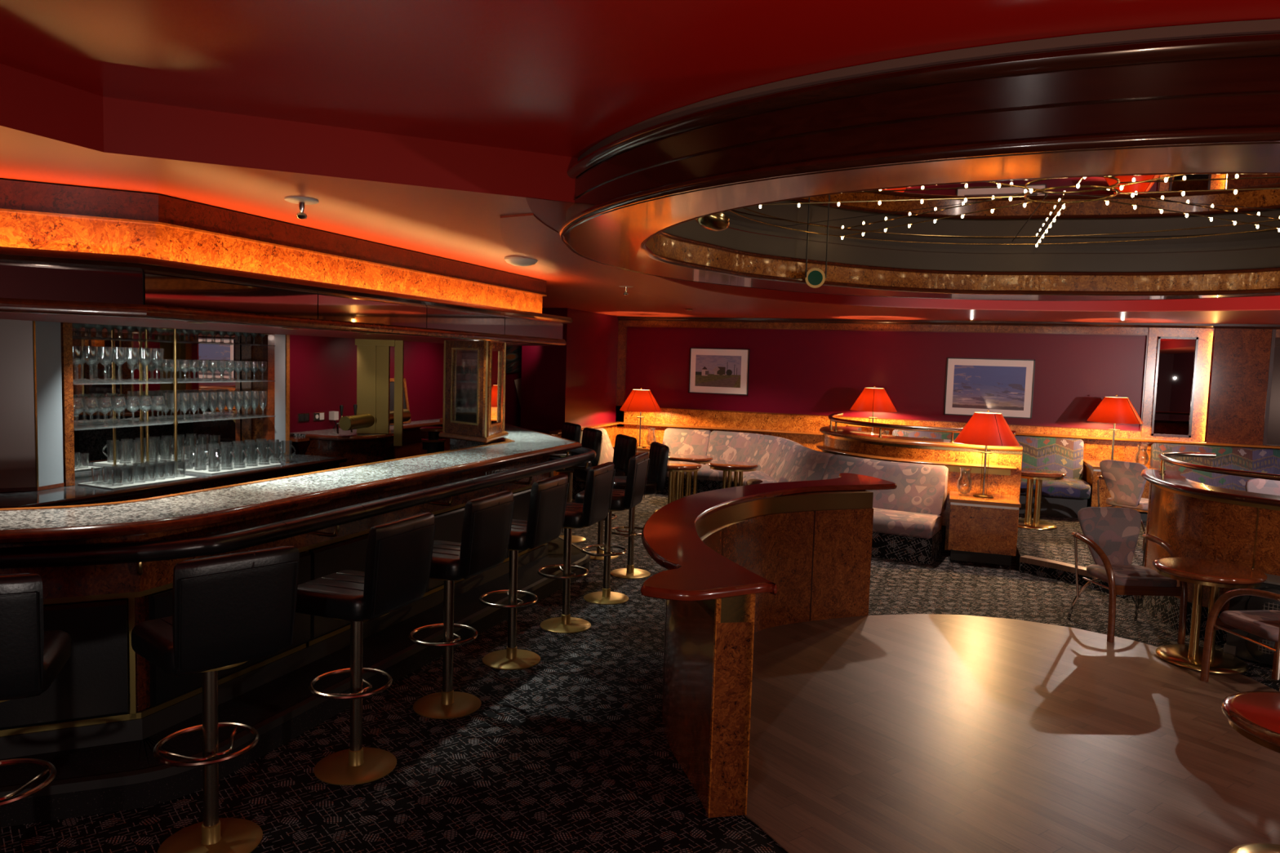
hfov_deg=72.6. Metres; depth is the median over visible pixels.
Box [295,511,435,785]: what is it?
bar stool
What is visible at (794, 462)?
cushion
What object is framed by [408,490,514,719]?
bar stool
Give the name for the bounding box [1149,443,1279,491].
bench
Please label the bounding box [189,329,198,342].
wine glass
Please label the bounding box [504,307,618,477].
wall
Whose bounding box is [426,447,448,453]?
countertop
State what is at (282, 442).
beer mug
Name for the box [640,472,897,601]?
countertop
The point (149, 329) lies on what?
wine glass
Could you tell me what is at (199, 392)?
glass
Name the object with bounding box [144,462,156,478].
tumbler
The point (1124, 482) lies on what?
armchair
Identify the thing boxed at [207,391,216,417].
glass
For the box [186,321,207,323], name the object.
recessed light
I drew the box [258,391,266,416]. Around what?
glass
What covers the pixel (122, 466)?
tumbler
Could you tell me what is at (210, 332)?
wine glass
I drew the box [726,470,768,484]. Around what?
seat cushion
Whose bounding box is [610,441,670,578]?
bar stool
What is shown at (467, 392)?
wine glass
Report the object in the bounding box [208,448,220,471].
beer mug
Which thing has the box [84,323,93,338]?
wine glass
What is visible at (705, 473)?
seat cushion
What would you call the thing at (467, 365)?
wine glass
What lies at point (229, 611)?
bar stool
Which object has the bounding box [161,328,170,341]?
wine glass
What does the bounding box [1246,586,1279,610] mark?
grille
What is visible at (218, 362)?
wine glass
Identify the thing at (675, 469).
round table
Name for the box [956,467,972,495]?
glass
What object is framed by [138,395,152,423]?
glass
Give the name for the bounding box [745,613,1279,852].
floor
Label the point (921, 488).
cushion
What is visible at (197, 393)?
glass
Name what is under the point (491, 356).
tall cabinet
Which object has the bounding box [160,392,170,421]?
glass
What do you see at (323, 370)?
wall
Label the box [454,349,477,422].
glass pane
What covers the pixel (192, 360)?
wine glass
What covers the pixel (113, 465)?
tumbler
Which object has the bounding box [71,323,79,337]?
wine glass
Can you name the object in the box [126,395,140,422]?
glass
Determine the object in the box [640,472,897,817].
wall
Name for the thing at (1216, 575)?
round table
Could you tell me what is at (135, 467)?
tumbler
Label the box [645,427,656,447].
glass
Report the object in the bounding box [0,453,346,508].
countertop
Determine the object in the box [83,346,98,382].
glass
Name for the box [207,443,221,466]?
beer mug
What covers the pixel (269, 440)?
beer mug
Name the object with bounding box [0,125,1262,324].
ceiling
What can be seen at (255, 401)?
glass
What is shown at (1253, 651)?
grille
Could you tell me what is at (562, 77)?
ceiling
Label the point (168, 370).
wine glass
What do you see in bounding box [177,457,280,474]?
bar mat
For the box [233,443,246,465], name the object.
beer mug
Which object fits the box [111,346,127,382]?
glass
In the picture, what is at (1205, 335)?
trim
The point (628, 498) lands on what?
bar stool
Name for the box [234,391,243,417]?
glass
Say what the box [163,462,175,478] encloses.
tumbler
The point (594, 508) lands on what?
bar stool
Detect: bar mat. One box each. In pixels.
[77,472,197,489]
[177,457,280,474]
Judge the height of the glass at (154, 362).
0.279 m
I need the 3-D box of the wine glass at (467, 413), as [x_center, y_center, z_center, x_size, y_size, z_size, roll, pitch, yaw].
[-1.597,-0.115,8.111,0.059,0.135,0.058,3,5,19]
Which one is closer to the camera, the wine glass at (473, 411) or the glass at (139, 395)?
the glass at (139, 395)
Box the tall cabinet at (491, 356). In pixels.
[438,340,508,450]
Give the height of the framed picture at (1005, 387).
0.809 m
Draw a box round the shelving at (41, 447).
[0,319,289,492]
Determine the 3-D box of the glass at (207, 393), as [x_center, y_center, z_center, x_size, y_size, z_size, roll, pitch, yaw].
[-3.856,-0.180,7.697,0.081,0.240,0.079,4,5,29]
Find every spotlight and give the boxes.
[695,212,729,231]
[804,228,828,288]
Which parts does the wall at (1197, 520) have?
rail post, handrail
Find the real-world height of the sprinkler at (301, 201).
0.092 m
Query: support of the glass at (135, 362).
on the shelving at (41, 447)
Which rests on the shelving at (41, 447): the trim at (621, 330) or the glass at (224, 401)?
the glass at (224, 401)
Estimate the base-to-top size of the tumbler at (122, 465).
0.120 m
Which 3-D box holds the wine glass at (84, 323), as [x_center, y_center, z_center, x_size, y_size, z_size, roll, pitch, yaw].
[-4.252,-0.773,6.693,0.082,0.188,0.080,4,5,33]
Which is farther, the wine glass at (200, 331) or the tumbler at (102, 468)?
the wine glass at (200, 331)
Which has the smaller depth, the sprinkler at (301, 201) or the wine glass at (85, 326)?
the sprinkler at (301, 201)
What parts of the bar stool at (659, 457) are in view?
plate, seat, backrest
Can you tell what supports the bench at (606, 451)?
on the floor at (568, 752)
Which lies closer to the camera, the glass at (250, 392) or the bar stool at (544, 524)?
the bar stool at (544, 524)
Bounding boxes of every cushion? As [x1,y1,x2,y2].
[579,427,613,464]
[662,427,711,464]
[666,463,706,479]
[697,464,728,481]
[706,431,763,464]
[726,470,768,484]
[742,475,777,485]
[750,435,793,475]
[769,440,834,482]
[822,454,948,515]
[872,507,942,538]
[892,429,959,439]
[1014,435,1083,479]
[1020,478,1090,499]
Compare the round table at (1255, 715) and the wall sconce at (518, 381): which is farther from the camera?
the wall sconce at (518, 381)
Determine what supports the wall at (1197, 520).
on the floor at (568, 752)
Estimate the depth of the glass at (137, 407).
6.99 m
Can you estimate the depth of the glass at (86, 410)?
6.65 m
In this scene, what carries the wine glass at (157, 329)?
on the shelving at (41, 447)
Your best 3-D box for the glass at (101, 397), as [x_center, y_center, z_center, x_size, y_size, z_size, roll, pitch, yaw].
[-4.249,-0.127,6.934,0.112,0.224,0.109,5,5,35]
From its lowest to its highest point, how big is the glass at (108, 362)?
0.279 m
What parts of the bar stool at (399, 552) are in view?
seat, plate, backrest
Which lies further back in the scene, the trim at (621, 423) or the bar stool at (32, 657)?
the trim at (621, 423)
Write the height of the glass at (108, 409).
0.224 m
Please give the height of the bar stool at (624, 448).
1.208 m
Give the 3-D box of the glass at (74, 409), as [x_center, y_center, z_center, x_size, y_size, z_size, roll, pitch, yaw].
[-4.336,-0.113,6.709,0.112,0.224,0.109,4,5,30]
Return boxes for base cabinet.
[611,442,650,471]
[947,490,1021,565]
[1082,459,1156,520]
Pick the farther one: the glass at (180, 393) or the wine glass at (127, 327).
the glass at (180, 393)
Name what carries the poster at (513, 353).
attached to the wall at (575, 382)
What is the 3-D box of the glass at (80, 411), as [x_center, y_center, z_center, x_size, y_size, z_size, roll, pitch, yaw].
[-4.241,-0.098,6.546,0.112,0.224,0.109,5,5,39]
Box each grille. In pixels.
[1244,632,1275,664]
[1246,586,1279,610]
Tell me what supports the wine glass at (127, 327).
on the shelving at (41, 447)
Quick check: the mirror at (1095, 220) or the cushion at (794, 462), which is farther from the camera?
the cushion at (794, 462)
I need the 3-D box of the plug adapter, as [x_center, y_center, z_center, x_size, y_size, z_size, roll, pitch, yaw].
[-3.403,-0.068,9.678,0.070,0.201,0.075,3,5,19]
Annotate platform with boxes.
[1014,513,1146,605]
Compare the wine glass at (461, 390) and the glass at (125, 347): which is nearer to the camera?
the glass at (125, 347)
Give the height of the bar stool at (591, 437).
1.208 m
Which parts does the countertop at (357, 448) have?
edge moulding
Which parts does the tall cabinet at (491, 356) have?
brass frame, door frame, door frame, mirror pane, brass frame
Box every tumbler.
[90,466,103,484]
[101,467,115,484]
[102,465,115,482]
[111,466,124,483]
[111,468,124,485]
[113,464,126,480]
[121,466,134,484]
[122,465,135,481]
[123,462,136,479]
[133,463,146,479]
[133,466,146,482]
[143,464,155,481]
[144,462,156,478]
[145,460,157,476]
[154,463,165,479]
[155,461,166,477]
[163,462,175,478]
[165,460,176,475]
[173,461,186,476]
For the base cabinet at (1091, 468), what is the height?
0.661 m
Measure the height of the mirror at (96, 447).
1.455 m
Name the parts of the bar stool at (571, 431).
seat, backrest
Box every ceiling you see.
[0,0,1279,253]
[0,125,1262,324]
[525,197,574,231]
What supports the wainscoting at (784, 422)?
attached to the wall at (822, 372)
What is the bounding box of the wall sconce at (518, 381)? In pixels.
[514,377,521,407]
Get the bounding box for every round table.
[653,461,702,513]
[667,453,713,497]
[707,461,759,488]
[1017,467,1066,529]
[1152,557,1267,674]
[1221,690,1279,852]
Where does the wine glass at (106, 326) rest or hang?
on the shelving at (41, 447)
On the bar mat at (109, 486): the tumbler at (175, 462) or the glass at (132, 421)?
the tumbler at (175, 462)
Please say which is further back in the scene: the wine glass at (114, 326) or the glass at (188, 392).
the glass at (188, 392)
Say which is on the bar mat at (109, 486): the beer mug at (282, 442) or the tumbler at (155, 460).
the tumbler at (155, 460)
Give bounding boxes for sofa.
[655,427,948,564]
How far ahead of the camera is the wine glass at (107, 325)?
6.88 m
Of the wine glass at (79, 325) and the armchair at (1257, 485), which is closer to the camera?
the wine glass at (79, 325)
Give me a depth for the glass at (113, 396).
7.04 m
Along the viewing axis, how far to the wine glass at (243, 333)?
8.12 m
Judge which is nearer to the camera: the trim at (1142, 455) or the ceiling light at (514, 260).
the ceiling light at (514, 260)
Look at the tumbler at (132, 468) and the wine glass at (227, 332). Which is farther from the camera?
the wine glass at (227, 332)
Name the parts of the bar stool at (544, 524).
plate, seat, backrest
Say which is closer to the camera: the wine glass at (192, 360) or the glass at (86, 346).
the glass at (86, 346)
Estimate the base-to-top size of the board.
0.550 m
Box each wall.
[250,334,444,432]
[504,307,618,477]
[625,327,1279,445]
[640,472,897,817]
[815,412,1022,556]
[1141,452,1279,646]
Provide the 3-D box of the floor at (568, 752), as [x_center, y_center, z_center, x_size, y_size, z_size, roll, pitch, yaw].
[1.437,1.643,4.803,13.100,0.001,16.600,3,5,19]
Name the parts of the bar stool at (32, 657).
backrest, seat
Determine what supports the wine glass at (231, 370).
on the shelving at (41, 447)
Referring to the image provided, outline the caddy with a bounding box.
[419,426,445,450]
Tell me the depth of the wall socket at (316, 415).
9.47 m
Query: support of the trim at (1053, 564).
attached to the platform
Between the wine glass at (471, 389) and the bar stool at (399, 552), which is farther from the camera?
the wine glass at (471, 389)
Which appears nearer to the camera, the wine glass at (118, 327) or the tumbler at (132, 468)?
the tumbler at (132, 468)
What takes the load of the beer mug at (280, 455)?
on the bar mat at (205, 472)
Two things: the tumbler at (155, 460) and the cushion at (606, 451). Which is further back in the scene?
the cushion at (606, 451)
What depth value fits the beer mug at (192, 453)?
7.49 m
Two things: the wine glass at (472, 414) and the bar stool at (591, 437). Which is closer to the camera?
the wine glass at (472, 414)
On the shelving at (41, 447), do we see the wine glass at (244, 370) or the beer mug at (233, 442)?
the wine glass at (244, 370)
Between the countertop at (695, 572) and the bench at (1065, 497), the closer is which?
the countertop at (695, 572)
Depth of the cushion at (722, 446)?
13.03 m
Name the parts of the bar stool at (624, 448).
seat, plate, backrest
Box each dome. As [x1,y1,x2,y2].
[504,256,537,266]
[558,18,1279,301]
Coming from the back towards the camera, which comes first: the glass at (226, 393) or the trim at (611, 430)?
the trim at (611, 430)
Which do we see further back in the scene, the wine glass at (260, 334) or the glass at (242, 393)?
the wine glass at (260, 334)
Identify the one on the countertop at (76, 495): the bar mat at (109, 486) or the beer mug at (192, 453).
the bar mat at (109, 486)
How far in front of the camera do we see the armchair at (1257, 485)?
7.98 m
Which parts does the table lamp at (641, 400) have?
stem, lamp shade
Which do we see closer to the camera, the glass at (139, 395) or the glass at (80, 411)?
the glass at (80, 411)
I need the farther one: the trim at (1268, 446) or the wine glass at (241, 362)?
the trim at (1268, 446)
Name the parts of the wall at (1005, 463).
rail post, handrail, rail post, plate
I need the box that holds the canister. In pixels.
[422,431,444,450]
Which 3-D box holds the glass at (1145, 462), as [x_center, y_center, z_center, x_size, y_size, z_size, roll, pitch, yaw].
[6.370,0.373,11.050,0.156,0.285,0.156,3,5,19]
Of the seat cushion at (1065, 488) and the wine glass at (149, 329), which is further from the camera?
the seat cushion at (1065, 488)
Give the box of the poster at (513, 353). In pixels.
[506,346,521,373]
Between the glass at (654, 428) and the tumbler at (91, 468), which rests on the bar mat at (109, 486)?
the tumbler at (91, 468)
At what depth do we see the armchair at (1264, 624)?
5.45 m
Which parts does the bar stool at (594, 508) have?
plate, seat, backrest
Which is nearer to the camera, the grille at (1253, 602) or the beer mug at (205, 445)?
the grille at (1253, 602)
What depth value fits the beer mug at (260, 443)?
7.93 m
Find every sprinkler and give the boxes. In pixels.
[284,195,319,219]
[618,285,633,295]
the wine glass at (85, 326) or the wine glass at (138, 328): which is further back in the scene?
the wine glass at (138, 328)
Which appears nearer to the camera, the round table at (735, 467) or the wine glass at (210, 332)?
the wine glass at (210, 332)
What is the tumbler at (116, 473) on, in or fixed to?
on the bar mat at (109, 486)
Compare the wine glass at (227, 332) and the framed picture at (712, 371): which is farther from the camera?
the framed picture at (712, 371)
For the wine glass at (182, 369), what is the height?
0.183 m
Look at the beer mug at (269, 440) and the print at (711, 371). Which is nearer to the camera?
the beer mug at (269, 440)
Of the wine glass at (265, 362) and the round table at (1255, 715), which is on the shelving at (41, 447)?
the wine glass at (265, 362)
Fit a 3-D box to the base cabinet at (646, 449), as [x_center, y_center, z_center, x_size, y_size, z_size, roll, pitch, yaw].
[-0.127,0.617,13.534,0.854,0.656,0.847,3,5,19]
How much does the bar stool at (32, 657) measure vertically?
1.208 m
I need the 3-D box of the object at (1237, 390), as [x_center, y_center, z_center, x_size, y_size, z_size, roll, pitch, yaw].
[7.653,-0.445,11.148,0.615,1.600,0.060,3,5,19]
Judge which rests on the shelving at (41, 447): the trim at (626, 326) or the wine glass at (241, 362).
the wine glass at (241, 362)
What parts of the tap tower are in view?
spout, tap handle, tap handle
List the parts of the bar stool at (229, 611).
seat, plate, seat plate, backrest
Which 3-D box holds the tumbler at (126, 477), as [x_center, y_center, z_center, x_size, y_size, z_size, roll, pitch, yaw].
[-3.995,0.350,6.818,0.086,0.120,0.084,2,4,1]
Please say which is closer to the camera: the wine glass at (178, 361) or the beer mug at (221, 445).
the wine glass at (178, 361)
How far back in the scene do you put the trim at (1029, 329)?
12.47 m
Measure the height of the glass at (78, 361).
0.279 m
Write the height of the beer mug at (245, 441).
0.195 m
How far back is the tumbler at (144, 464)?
6.77 m
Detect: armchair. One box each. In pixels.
[1066,506,1187,644]
[1095,459,1149,551]
[1200,588,1279,691]
[1244,478,1279,495]
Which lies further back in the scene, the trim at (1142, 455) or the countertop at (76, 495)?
the trim at (1142, 455)
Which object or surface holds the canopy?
attached to the ceiling at (462, 226)
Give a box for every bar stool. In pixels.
[0,573,71,852]
[131,546,299,852]
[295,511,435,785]
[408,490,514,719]
[479,474,568,670]
[537,462,615,633]
[548,422,582,477]
[549,426,603,542]
[573,434,637,559]
[574,452,649,604]
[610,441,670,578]
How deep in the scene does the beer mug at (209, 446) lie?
7.58 m
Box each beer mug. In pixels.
[180,445,194,469]
[194,444,208,467]
[194,446,208,470]
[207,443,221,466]
[208,445,221,468]
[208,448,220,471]
[220,441,233,464]
[220,444,234,466]
[221,446,235,470]
[232,440,244,462]
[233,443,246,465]
[233,444,247,468]
[244,440,255,461]
[245,441,258,463]
[246,444,261,466]
[255,438,266,459]
[257,440,268,462]
[258,442,272,465]
[267,439,279,460]
[270,441,283,463]
[280,440,295,462]
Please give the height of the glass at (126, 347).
0.279 m
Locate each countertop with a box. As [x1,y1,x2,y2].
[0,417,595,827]
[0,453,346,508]
[289,418,450,467]
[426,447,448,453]
[640,472,897,601]
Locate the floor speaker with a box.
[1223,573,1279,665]
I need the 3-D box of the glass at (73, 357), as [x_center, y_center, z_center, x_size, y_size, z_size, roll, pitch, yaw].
[-4.316,-0.478,6.674,0.112,0.279,0.109,4,5,23]
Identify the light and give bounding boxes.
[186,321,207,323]
[729,174,1279,247]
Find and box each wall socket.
[297,413,309,422]
[312,412,324,421]
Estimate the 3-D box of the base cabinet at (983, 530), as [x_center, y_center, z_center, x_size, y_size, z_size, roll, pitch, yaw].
[3.560,1.061,9.074,0.674,0.656,0.647,3,5,19]
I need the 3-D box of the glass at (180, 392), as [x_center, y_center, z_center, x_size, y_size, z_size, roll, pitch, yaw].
[-3.996,-0.179,7.634,0.081,0.240,0.079,2,4,8]
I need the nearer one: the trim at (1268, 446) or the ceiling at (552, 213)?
the ceiling at (552, 213)
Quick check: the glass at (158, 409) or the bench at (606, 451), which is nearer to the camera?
the glass at (158, 409)
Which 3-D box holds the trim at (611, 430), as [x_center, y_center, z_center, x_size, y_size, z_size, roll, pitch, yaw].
[-0.796,0.348,12.903,0.030,0.645,2.500,3,5,19]
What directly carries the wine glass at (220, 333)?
on the shelving at (41, 447)
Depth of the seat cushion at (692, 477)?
12.70 m
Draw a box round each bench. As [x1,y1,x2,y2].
[565,427,613,500]
[892,429,1090,518]
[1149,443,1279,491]
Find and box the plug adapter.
[328,411,338,429]
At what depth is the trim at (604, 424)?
12.95 m
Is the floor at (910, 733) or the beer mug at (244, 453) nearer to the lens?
the floor at (910, 733)
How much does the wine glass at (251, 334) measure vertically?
0.172 m
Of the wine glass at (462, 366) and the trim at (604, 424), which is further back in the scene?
the trim at (604, 424)
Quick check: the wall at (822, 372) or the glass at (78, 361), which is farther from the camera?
the wall at (822, 372)
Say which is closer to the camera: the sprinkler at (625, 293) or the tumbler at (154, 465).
the tumbler at (154, 465)
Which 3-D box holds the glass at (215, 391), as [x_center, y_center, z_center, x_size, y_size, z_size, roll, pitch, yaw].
[-3.860,-0.203,8.010,0.081,0.240,0.079,3,5,22]
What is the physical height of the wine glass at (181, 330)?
0.172 m
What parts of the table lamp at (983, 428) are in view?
rod, stem, collar plate, lamp shade, rod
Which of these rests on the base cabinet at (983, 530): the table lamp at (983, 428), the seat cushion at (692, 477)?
the table lamp at (983, 428)
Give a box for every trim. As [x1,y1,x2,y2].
[549,422,620,434]
[550,424,617,475]
[615,326,626,426]
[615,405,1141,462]
[617,316,1279,329]
[617,421,823,435]
[618,320,1279,337]
[623,326,1148,431]
[848,424,1279,448]
[866,427,1279,479]
[1019,555,1102,581]
[1140,327,1213,449]
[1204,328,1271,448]
[1262,328,1275,448]
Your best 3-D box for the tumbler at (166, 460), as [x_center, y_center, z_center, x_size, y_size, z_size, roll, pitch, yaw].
[-3.802,0.339,7.049,0.086,0.120,0.084,5,5,34]
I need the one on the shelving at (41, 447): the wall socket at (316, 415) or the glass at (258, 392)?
the glass at (258, 392)
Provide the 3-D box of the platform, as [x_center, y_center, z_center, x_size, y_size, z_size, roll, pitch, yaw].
[5.573,1.417,8.529,7.800,0.150,6.600,3,5,19]
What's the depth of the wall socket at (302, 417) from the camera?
9.24 m
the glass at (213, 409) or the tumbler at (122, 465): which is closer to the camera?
the tumbler at (122, 465)
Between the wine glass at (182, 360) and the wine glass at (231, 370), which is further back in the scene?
the wine glass at (231, 370)
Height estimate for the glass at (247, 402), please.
0.240 m
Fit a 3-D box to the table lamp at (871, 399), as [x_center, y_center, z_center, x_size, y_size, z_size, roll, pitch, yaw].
[3.259,-0.119,12.177,0.636,0.907,0.636,1,4,-4]
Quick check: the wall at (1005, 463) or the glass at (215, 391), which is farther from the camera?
the wall at (1005, 463)
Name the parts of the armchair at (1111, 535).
post, leg, rail, backrest, seat, post, rail, leg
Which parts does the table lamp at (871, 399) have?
stem, lamp shade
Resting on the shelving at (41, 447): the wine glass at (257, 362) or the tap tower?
the wine glass at (257, 362)
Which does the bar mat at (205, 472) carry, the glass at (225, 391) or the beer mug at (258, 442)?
the beer mug at (258, 442)
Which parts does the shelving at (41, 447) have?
frosted panel, frame, frosted panel, post, brass post, brass post, post, frosted panel, post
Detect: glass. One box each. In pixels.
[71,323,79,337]
[72,346,84,382]
[72,356,84,382]
[73,396,84,426]
[73,398,84,428]
[75,323,80,337]
[80,323,92,337]
[82,323,92,337]
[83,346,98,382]
[83,397,98,427]
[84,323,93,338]
[84,346,99,382]
[84,396,99,425]
[91,324,102,338]
[97,346,113,382]
[97,397,112,426]
[99,395,113,424]
[100,346,112,382]
[102,324,114,338]
[105,324,114,338]
[106,326,115,339]
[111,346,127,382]
[111,396,126,425]
[112,346,125,382]
[112,395,126,423]
[114,324,124,339]
[124,325,135,339]
[125,346,138,382]
[125,347,140,382]
[125,396,140,424]
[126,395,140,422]
[134,326,145,340]
[138,347,151,381]
[138,347,152,382]
[138,395,151,422]
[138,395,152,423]
[144,326,155,340]
[151,348,164,382]
[151,395,165,422]
[154,327,162,341]
[160,360,172,381]
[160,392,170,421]
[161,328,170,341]
[168,360,179,381]
[169,393,180,422]
[179,360,190,381]
[179,391,189,419]
[179,392,189,421]
[180,328,189,342]
[182,360,188,381]
[188,391,198,418]
[188,392,199,420]
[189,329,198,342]
[189,360,199,381]
[191,360,199,381]
[198,329,207,342]
[198,360,208,381]
[198,392,208,419]
[199,391,208,418]
[207,330,216,342]
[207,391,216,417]
[208,360,217,381]
[208,391,217,419]
[215,391,225,417]
[216,391,226,418]
[217,330,225,343]
[217,360,226,381]
[225,391,233,417]
[225,391,235,417]
[226,331,234,343]
[226,360,234,381]
[232,391,241,416]
[234,332,242,343]
[234,360,242,381]
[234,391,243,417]
[240,390,249,415]
[241,360,250,380]
[242,332,250,344]
[242,391,251,417]
[248,390,257,415]
[249,333,257,344]
[249,360,258,380]
[250,391,259,416]
[257,333,265,344]
[257,361,266,380]
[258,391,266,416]
[460,384,466,399]
[460,406,466,421]
[461,359,467,374]
[465,385,471,400]
[465,406,471,421]
[466,359,471,374]
[467,384,474,399]
[470,385,476,400]
[470,407,476,422]
[472,406,476,421]
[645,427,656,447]
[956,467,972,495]
[1134,444,1148,465]
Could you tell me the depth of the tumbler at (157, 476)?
6.93 m
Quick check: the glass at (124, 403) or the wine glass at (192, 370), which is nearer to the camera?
the glass at (124, 403)
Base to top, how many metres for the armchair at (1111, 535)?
0.908 m
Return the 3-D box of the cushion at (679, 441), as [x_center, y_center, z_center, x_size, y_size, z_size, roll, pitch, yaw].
[0.703,0.299,13.366,0.729,0.505,0.358,3,5,19]
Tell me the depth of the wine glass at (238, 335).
8.03 m
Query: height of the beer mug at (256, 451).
0.195 m
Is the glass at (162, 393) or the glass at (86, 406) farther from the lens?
the glass at (162, 393)
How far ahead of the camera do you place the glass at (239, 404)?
8.19 m
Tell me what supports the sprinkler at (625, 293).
attached to the ceiling at (462, 226)
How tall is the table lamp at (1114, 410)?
0.907 m
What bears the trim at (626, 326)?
attached to the wall at (822, 372)
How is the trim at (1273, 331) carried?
attached to the wall at (822, 372)
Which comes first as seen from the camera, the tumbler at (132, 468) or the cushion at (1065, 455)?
the tumbler at (132, 468)
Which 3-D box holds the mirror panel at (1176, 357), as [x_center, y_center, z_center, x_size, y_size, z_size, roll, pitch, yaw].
[6.966,-0.516,11.350,0.455,1.300,0.030,3,5,19]
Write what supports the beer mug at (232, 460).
on the bar mat at (205, 472)
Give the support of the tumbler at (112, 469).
on the bar mat at (109, 486)
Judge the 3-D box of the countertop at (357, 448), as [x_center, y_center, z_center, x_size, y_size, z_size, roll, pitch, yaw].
[-2.684,0.532,10.606,0.873,1.103,3.905,3,5,19]
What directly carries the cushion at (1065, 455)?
on the bench at (1065, 497)
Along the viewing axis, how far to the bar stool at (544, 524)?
5.52 m
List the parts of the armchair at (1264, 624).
rail, rail, seat, leg, post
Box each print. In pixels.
[694,355,741,387]
[951,364,1026,410]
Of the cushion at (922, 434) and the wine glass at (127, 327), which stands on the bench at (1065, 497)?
the cushion at (922, 434)
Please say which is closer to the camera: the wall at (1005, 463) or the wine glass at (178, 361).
the wine glass at (178, 361)
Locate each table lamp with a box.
[619,387,662,448]
[849,385,897,433]
[954,409,1019,497]
[1086,394,1143,460]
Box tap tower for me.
[336,338,410,445]
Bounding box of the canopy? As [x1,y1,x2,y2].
[0,179,572,346]
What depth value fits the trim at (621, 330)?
13.94 m
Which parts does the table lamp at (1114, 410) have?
rod, stem, lamp shade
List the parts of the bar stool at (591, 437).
seat, plate, backrest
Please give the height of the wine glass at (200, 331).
0.172 m
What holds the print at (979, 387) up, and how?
attached to the framed picture at (1005, 387)
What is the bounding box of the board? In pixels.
[389,377,411,424]
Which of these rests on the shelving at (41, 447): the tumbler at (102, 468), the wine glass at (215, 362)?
the wine glass at (215, 362)
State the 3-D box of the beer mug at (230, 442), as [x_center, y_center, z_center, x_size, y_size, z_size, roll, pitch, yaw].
[-3.738,0.242,7.903,0.143,0.195,0.094,3,4,18]
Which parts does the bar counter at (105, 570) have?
leather panel, leather panel, edge moulding, moulding, edge moulding, arm rail, leather panel, leather panel, leather panel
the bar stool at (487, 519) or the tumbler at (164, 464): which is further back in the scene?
the tumbler at (164, 464)
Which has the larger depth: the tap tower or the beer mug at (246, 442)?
the tap tower
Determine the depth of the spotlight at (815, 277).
6.15 m
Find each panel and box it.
[43,488,530,713]
[1151,336,1198,437]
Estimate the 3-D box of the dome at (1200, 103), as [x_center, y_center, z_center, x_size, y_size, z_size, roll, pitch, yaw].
[2.263,-1.070,4.709,5.210,0.377,5.310,3,5,19]
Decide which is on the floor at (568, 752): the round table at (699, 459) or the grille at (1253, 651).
the round table at (699, 459)
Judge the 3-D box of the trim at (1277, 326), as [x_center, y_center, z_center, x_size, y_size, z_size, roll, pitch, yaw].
[4.940,-1.426,12.036,11.220,0.060,0.085,3,5,19]
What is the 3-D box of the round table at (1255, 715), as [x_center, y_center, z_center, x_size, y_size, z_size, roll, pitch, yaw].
[2.598,1.452,3.337,0.662,0.658,0.662,2,4,2]
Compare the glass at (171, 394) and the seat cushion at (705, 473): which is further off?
the seat cushion at (705, 473)
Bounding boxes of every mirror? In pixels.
[71,325,251,478]
[722,173,1279,245]
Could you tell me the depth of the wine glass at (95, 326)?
6.67 m
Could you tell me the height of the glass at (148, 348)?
0.279 m
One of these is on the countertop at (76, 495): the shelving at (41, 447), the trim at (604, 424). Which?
the shelving at (41, 447)
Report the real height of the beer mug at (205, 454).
0.195 m
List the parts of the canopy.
moulding, moulding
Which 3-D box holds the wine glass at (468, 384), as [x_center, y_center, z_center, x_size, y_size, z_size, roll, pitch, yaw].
[-1.591,-0.321,8.211,0.063,0.142,0.061,3,5,19]
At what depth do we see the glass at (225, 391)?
8.10 m
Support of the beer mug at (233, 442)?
on the bar mat at (205, 472)
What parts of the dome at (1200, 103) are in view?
moulding, moulding, moulding, moulding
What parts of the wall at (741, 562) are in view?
post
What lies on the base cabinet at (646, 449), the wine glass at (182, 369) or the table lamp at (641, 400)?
the table lamp at (641, 400)
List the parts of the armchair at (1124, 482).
post, backrest, seat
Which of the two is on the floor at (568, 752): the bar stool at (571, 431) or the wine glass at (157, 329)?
the bar stool at (571, 431)
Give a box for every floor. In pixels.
[0,493,1279,852]
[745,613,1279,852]
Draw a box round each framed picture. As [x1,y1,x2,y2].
[688,347,750,395]
[944,357,1035,418]
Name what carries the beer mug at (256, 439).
on the bar mat at (205, 472)
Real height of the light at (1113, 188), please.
0.029 m
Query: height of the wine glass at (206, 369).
0.183 m

